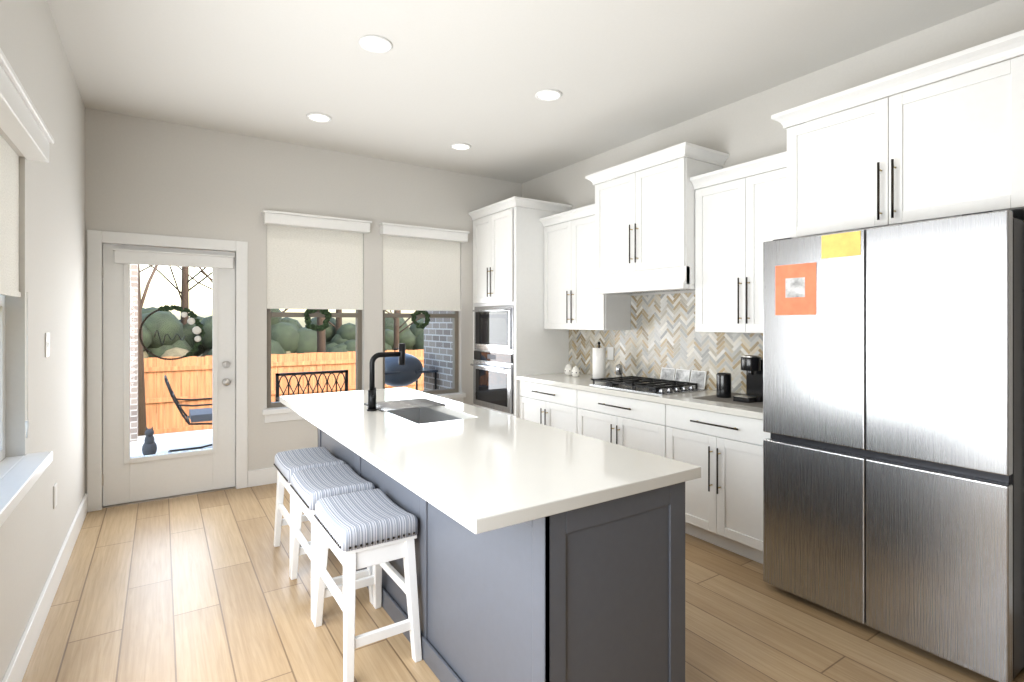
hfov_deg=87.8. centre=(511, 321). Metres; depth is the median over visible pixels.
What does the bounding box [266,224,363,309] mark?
roller blind
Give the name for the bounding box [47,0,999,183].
ceiling
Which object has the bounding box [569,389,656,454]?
base cabinet
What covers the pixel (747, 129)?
wall
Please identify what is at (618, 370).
pepper mill
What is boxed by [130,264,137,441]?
brick column
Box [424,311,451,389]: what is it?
brick
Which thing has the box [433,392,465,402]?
window sill
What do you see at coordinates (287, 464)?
bar stool
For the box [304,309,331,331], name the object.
wreath
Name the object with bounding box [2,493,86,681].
baseboard
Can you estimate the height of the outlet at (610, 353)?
0.120 m
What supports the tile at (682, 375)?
on the countertop at (563, 381)
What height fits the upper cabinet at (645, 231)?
1.010 m
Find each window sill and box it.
[0,451,52,526]
[263,407,303,422]
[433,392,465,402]
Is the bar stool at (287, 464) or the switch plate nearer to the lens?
the switch plate
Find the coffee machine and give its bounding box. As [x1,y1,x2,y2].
[733,355,762,402]
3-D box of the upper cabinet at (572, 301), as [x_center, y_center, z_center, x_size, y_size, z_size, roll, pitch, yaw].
[0.669,-0.476,5.028,0.384,1.098,0.865,0,0,-33]
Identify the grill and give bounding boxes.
[385,348,437,390]
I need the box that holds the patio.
[130,429,211,456]
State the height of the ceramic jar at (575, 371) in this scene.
0.103 m
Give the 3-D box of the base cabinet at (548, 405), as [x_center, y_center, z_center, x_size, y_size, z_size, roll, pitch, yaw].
[0.583,0.999,4.938,0.626,0.874,0.921,0,0,-33]
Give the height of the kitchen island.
0.874 m
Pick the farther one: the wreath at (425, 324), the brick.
the brick
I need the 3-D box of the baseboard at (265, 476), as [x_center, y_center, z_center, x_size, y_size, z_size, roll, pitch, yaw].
[-1.362,1.365,5.231,2.231,0.140,0.016,0,0,-33]
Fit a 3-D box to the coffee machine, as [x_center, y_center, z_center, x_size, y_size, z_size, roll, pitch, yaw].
[1.613,0.368,3.513,0.340,0.296,0.140,0,0,-33]
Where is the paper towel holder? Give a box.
[591,342,605,379]
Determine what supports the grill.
on the patio
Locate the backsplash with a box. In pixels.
[569,292,762,393]
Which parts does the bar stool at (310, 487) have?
seat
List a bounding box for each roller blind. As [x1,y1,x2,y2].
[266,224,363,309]
[382,235,460,310]
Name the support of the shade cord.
hanging from the window unit at (23, 127)
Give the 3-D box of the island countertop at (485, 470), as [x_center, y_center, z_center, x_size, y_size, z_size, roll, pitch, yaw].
[-0.472,0.539,2.815,0.930,0.040,2.780,0,0,-33]
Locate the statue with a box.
[142,426,156,455]
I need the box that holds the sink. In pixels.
[388,403,459,422]
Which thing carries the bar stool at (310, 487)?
on the floor
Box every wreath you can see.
[139,295,204,359]
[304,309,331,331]
[411,310,429,328]
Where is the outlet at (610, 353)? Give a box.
[607,347,613,359]
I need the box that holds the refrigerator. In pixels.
[763,210,1023,681]
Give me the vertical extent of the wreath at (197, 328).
0.529 m
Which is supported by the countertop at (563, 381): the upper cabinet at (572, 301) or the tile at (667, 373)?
the tile at (667, 373)
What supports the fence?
on the lawn
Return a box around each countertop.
[280,387,700,534]
[517,373,762,420]
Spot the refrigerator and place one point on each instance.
(893, 426)
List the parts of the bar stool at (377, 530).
seat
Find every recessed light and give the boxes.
[306,113,331,122]
[359,35,392,52]
[450,143,470,149]
[535,89,561,100]
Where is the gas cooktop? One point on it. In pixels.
(649, 385)
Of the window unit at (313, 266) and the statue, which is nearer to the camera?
the window unit at (313, 266)
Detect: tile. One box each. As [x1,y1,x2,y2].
[660,367,674,383]
[674,369,690,386]
[690,370,706,388]
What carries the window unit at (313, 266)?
in the wall at (148, 176)
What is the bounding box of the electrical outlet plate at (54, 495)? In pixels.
[53,483,56,508]
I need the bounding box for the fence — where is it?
[144,349,423,434]
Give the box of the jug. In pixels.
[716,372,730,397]
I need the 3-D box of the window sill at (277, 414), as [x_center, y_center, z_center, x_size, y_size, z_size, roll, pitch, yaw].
[-1.811,0.832,4.954,0.940,0.120,0.105,0,0,-33]
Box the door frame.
[87,230,247,511]
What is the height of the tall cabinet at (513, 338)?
2.630 m
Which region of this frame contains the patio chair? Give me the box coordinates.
[164,375,211,452]
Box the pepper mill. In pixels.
[616,364,621,378]
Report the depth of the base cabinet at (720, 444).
3.29 m
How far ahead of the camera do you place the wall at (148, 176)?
4.68 m
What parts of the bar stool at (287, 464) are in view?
seat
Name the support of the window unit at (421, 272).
in the wall at (148, 176)
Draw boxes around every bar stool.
[273,447,345,576]
[290,464,374,621]
[313,489,421,681]
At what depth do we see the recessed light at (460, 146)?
4.89 m
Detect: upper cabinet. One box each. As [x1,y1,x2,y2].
[539,204,630,329]
[585,142,728,295]
[690,151,786,332]
[771,30,1023,237]
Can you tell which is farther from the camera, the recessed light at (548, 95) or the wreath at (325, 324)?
the wreath at (325, 324)
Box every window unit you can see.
[0,48,53,461]
[261,210,371,407]
[379,222,469,394]
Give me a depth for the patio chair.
6.03 m
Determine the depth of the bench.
6.43 m
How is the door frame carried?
attached to the wall at (148, 176)
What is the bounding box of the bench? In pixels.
[275,370,347,401]
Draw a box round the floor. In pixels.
[22,483,1023,681]
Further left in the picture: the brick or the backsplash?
the brick
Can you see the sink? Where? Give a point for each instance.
(417, 411)
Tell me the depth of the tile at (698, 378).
4.14 m
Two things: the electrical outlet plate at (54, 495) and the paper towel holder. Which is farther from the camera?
the paper towel holder
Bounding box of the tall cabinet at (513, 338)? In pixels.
[468,196,571,417]
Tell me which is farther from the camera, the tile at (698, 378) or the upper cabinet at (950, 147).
the tile at (698, 378)
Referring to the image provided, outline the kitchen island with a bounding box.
[318,431,692,681]
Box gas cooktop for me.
[590,376,705,394]
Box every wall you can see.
[0,0,84,681]
[85,108,521,493]
[522,0,1023,393]
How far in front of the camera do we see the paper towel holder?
4.72 m
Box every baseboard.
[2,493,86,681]
[248,467,277,486]
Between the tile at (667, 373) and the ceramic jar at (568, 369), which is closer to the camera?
the tile at (667, 373)
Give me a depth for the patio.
6.83 m
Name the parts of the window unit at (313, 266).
valance cornice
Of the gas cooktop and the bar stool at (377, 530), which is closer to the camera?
the bar stool at (377, 530)
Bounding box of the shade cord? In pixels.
[25,292,28,437]
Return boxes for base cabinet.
[519,381,568,430]
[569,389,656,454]
[657,405,769,563]
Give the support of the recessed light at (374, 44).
in the ceiling
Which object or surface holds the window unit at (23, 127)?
in the wall at (35, 528)
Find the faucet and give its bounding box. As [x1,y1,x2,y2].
[364,343,404,410]
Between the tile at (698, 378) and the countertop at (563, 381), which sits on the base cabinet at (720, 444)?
the countertop at (563, 381)
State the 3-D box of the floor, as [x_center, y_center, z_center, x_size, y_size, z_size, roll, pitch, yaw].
[0.815,1.495,1.526,4.300,0.120,8.900,0,0,-33]
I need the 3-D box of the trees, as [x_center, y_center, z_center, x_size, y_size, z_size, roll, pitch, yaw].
[-6.449,-3.401,17.393,37.672,13.194,15.741,0,0,-33]
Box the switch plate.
[45,333,49,356]
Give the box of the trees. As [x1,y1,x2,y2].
[138,264,423,435]
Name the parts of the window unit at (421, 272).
valance cornice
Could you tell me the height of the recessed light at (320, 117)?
0.010 m
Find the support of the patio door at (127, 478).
in the wall at (148, 176)
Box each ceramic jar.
[564,364,572,374]
[571,366,579,376]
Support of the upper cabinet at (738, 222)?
attached to the wall at (747, 129)
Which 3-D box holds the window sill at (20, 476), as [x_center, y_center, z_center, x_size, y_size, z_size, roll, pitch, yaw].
[-1.307,0.622,1.133,0.145,0.120,2.750,0,0,-33]
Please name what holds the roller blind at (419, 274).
attached to the window unit at (421, 272)
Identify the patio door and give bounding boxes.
[103,244,234,505]
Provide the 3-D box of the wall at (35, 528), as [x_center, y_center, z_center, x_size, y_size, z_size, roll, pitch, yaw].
[-0.917,-0.090,0.383,0.150,3.050,8.600,0,0,-33]

